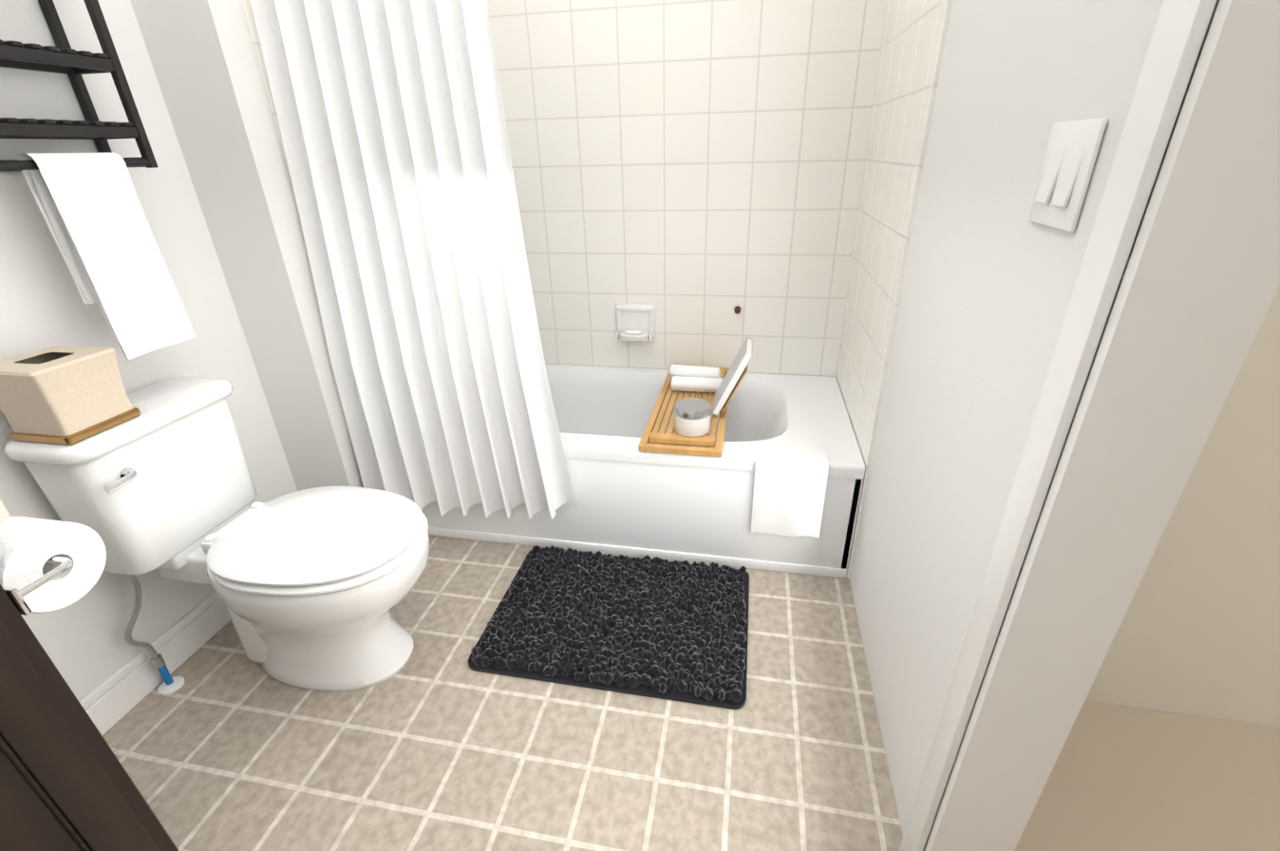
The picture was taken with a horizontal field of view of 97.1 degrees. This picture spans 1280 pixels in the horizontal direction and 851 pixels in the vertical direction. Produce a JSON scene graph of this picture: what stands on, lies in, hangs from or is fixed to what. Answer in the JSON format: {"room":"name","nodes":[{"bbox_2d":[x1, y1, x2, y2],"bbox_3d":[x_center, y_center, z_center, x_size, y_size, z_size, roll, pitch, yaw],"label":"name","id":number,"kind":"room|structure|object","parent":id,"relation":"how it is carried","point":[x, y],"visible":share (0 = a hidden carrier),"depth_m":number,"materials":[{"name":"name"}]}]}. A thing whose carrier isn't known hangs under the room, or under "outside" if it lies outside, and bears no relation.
{"room":"bathroom","nodes":[
{"label":"bathroom","id":0,"kind":"room"},
{"bbox_2d":[0,0,297,701],"bbox_3d":[-1.421,-0.295,0.656,0.120,2.480,1.874,4,26,10],"label":"wall","id":1,"kind":"structure","parent":0,"point":[87,648],"depth_m":1.33,"materials":[{"name":"white paint"}]},
{"bbox_2d":[0,0,157,171],"bbox_3d":[-1.202,-0.692,1.011,0.131,0.437,0.433,4,26,10],"label":"towel rack","id":2,"kind":"object","parent":1,"relation":"attached to","point":[62,56],"visible":0.98,"depth_m":1.16,"materials":[{"name":"black metal"}]},
{"bbox_2d":[18,152,195,359],"bbox_3d":[-1.125,-0.362,1.218,0.054,0.405,0.170,4,26,10],"label":"hanging towel","id":3,"kind":"object","parent":2,"relation":"hanging from","point":[89,205],"visible":0.96,"depth_m":1.19,"materials":[{"name":"white fabric"}]},
{"bbox_2d":[79,590,231,735],"bbox_3d":[-1.127,0.553,1.603,0.223,0.112,1.034,4,26,10],"label":"baseboard","id":4,"kind":"structure","parent":1,"relation":"attached to","point":[111,701],"depth_m":1.46,"materials":[{"name":"white wood"}]},
{"bbox_2d":[130,0,363,490],"bbox_3d":[-1.054,-0.901,1.879,0.330,2.480,0.946,4,26,10],"label":"wall","id":5,"kind":"structure","parent":0,"point":[203,58],"depth_m":1.52,"materials":[{"name":"white paint"}]},
{"bbox_2d":[241,0,299,212],"bbox_3d":[-0.891,-0.885,1.837,0.008,2.480,0.716,4,26,10],"label":"wall tile","id":6,"kind":"structure","parent":5,"relation":"attached to","point":[249,15],"depth_m":1.44,"materials":[{"name":"beige tile"}]},
{"bbox_2d":[102,534,1279,850],"bbox_3d":[2.672,0.870,0.968,8.190,0.080,2.940,4,26,10],"label":"floor","id":7,"kind":"structure","parent":0,"point":[435,743],"depth_m":1.27,"materials":[{"name":"tile"}]},
{"bbox_2d":[0,499,178,850],"bbox_3d":[-1.144,0.620,0.583,0.558,0.888,0.810,4,26,10],"label":"bathroom vanity","id":8,"kind":"object","parent":7,"relation":"on","point":[66,783],"visible":1,"depth_m":0.81,"materials":[{"name":"brown wood"}]},
{"bbox_2d":[0,516,106,615],"bbox_3d":[-0.921,0.218,0.863,0.174,0.136,0.152,4,26,10],"label":"toilet paper holder","id":9,"kind":"object","parent":8,"relation":"attached to","point":[48,565],"visible":0.96,"depth_m":0.85,"materials":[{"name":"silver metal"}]},
{"bbox_2d":[3,376,429,695],"bbox_3d":[-0.880,0.301,1.392,0.717,0.738,0.423,4,26,10],"label":"toilet","id":10,"kind":"object","parent":7,"relation":"on","point":[311,587],"visible":1,"depth_m":1.31,"materials":[{"name":"white ceramic"}]},
{"bbox_2d":[0,344,140,445],"bbox_3d":[-1.164,-0.065,1.141,0.155,0.151,0.155,4,26,10],"label":"tissue box","id":11,"kind":"object","parent":10,"relation":"on","point":[66,395],"visible":1,"depth_m":1.10,"materials":[{"name":"beige"}]},
{"bbox_2d":[468,545,749,709],"bbox_3d":[-0.058,0.540,1.648,0.735,0.043,0.505,4,26,10],"label":"bath mat","id":12,"kind":"object","parent":7,"relation":"on","point":[657,627],"visible":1,"depth_m":1.58,"materials":[{"name":"black fabric"}]},
{"bbox_2d":[421,363,865,578],"bbox_3d":[-0.075,0.097,2.147,1.600,0.405,0.716,4,26,10],"label":"bathtub","id":13,"kind":"object","parent":7,"relation":"on","point":[630,499],"visible":0.65,"depth_m":1.83,"materials":[{"name":"white ceramic"}]},
{"bbox_2d":[638,367,729,456],"bbox_3d":[0.184,-0.080,2.002,0.251,0.026,0.715,4,26,10],"label":"tray","id":14,"kind":"object","parent":13,"relation":"on","point":[653,436],"visible":0.56,"depth_m":1.77,"materials":[{"name":"brown wood"}]},
{"bbox_2d":[673,397,711,436],"bbox_3d":[0.163,-0.028,1.763,0.117,0.088,0.117,4,26,10],"label":"candle jar","id":15,"kind":"object","parent":14,"relation":"on","point":[692,416],"visible":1,"depth_m":1.72,"materials":[{"name":"white glass"}]},
{"bbox_2d":[669,364,723,393],"bbox_3d":[0.206,-0.174,2.071,0.203,0.077,0.120,4,26,10],"label":"rolled towels","id":16,"kind":"object","parent":14,"relation":"on","point":[696,378],"visible":0.9,"depth_m":2.04,"materials":[{"name":"white fabric"}]},
{"bbox_2d":[711,337,752,415],"bbox_3d":[0.305,-0.163,1.868,0.119,0.222,0.165,4,26,10],"label":"book","id":17,"kind":"object","parent":14,"relation":"on","point":[731,381],"visible":1,"depth_m":1.82,"materials":[{"name":"white paper"}]},
{"bbox_2d":[750,447,828,538],"bbox_3d":[0.449,0.205,1.719,0.205,0.264,0.081,4,26,10],"label":"towel","id":18,"kind":"object","parent":13,"relation":"on","point":[789,492],"visible":1,"depth_m":1.68,"materials":[{"name":"white fabric"}]},
{"bbox_2d":[849,0,1219,849],"bbox_3d":[0.678,-0.603,1.175,0.120,2.480,1.560,4,26,10],"label":"wall","id":19,"kind":"structure","parent":0,"point":[988,279],"depth_m":0.94,"materials":[{"name":"white paint"}]},
{"bbox_2d":[836,0,952,579],"bbox_3d":[0.692,-0.787,1.550,0.008,2.480,0.716,4,26,10],"label":"wall tile","id":20,"kind":"structure","parent":19,"relation":"attached to","point":[913,39],"depth_m":1.55,"materials":[{"name":"beige tile"}]},
{"bbox_2d":[1028,117,1107,232],"bbox_3d":[0.500,-0.297,0.671,0.011,0.115,0.116,4,26,10],"label":"light switch","id":21,"kind":"object","parent":19,"relation":"attached to","point":[1070,158],"visible":1,"depth_m":0.66,"materials":[{"name":"white plastic"}]},
{"bbox_2d":[1085,284,1279,725],"bbox_3d":[2.558,-0.379,0.614,3.800,2.480,0.120,4,26,10],"label":"wall","id":22,"kind":"structure","parent":0,"point":[1197,632],"depth_m":1.19,"materials":[{"name":"white paint"}]},
{"bbox_3d":[0.039,-1.018,2.059,1.740,2.480,0.120,4,26,10],"label":"wall","id":23,"kind":"structure","parent":0,"visible":0},
{"bbox_2d":[487,0,887,377],"bbox_3d":[-0.032,-0.994,2.013,1.620,2.480,0.008,4,26,10],"label":"wall tile","id":24,"kind":"structure","parent":23,"relation":"attached to","point":[692,171],"depth_m":2.01,"materials":[{"name":"beige tile"}]},
{"bbox_2d":[615,303,655,341],"bbox_3d":[-0.025,-0.404,2.253,0.160,0.140,0.078,4,26,10],"label":"soap dish","id":25,"kind":"object","parent":24,"relation":"attached to","point":[635,323],"visible":1,"depth_m":2.26,"materials":[{"name":"white ceramic"}]},
{"bbox_2d":[734,305,740,314],"bbox_3d":[0.376,-0.443,2.174,0.023,0.024,0.034,4,26,10],"label":"wall hook","id":26,"kind":"object","parent":24,"relation":"attached to","point":[737,310],"visible":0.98,"depth_m":2.16,"materials":[{"name":"brown metal"}]},
{"bbox_3d":[-0.183,-1.411,1.037,1.603,0.048,0.048,4,26,10],"label":"curtain rod","id":27,"kind":"object","parent":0,"visible":0},
{"bbox_2d":[249,0,577,519],"bbox_3d":[-0.579,-0.577,1.496,0.744,1.926,0.160,4,26,10],"label":"shower curtain","id":28,"kind":"object","parent":27,"relation":"hanging from","point":[391,120],"visible":0.98,"depth_m":1.53,"materials":[{"name":"white fabric"}]},
{"bbox_3d":[0.437,-1.024,-0.299,0.120,0.420,0.760,4,26,10],"label":"wall","id":29,"kind":"structure","parent":0,"visible":0},
{"bbox_2d":[899,0,1279,850],"bbox_3d":[0.465,0.065,0.232,0.148,2.117,0.874,4,26,10],"label":"door frame","id":30,"kind":"structure","parent":29,"relation":"attached to","point":[1194,296],"depth_m":0.60,"materials":[{"name":"white"}]}
]}

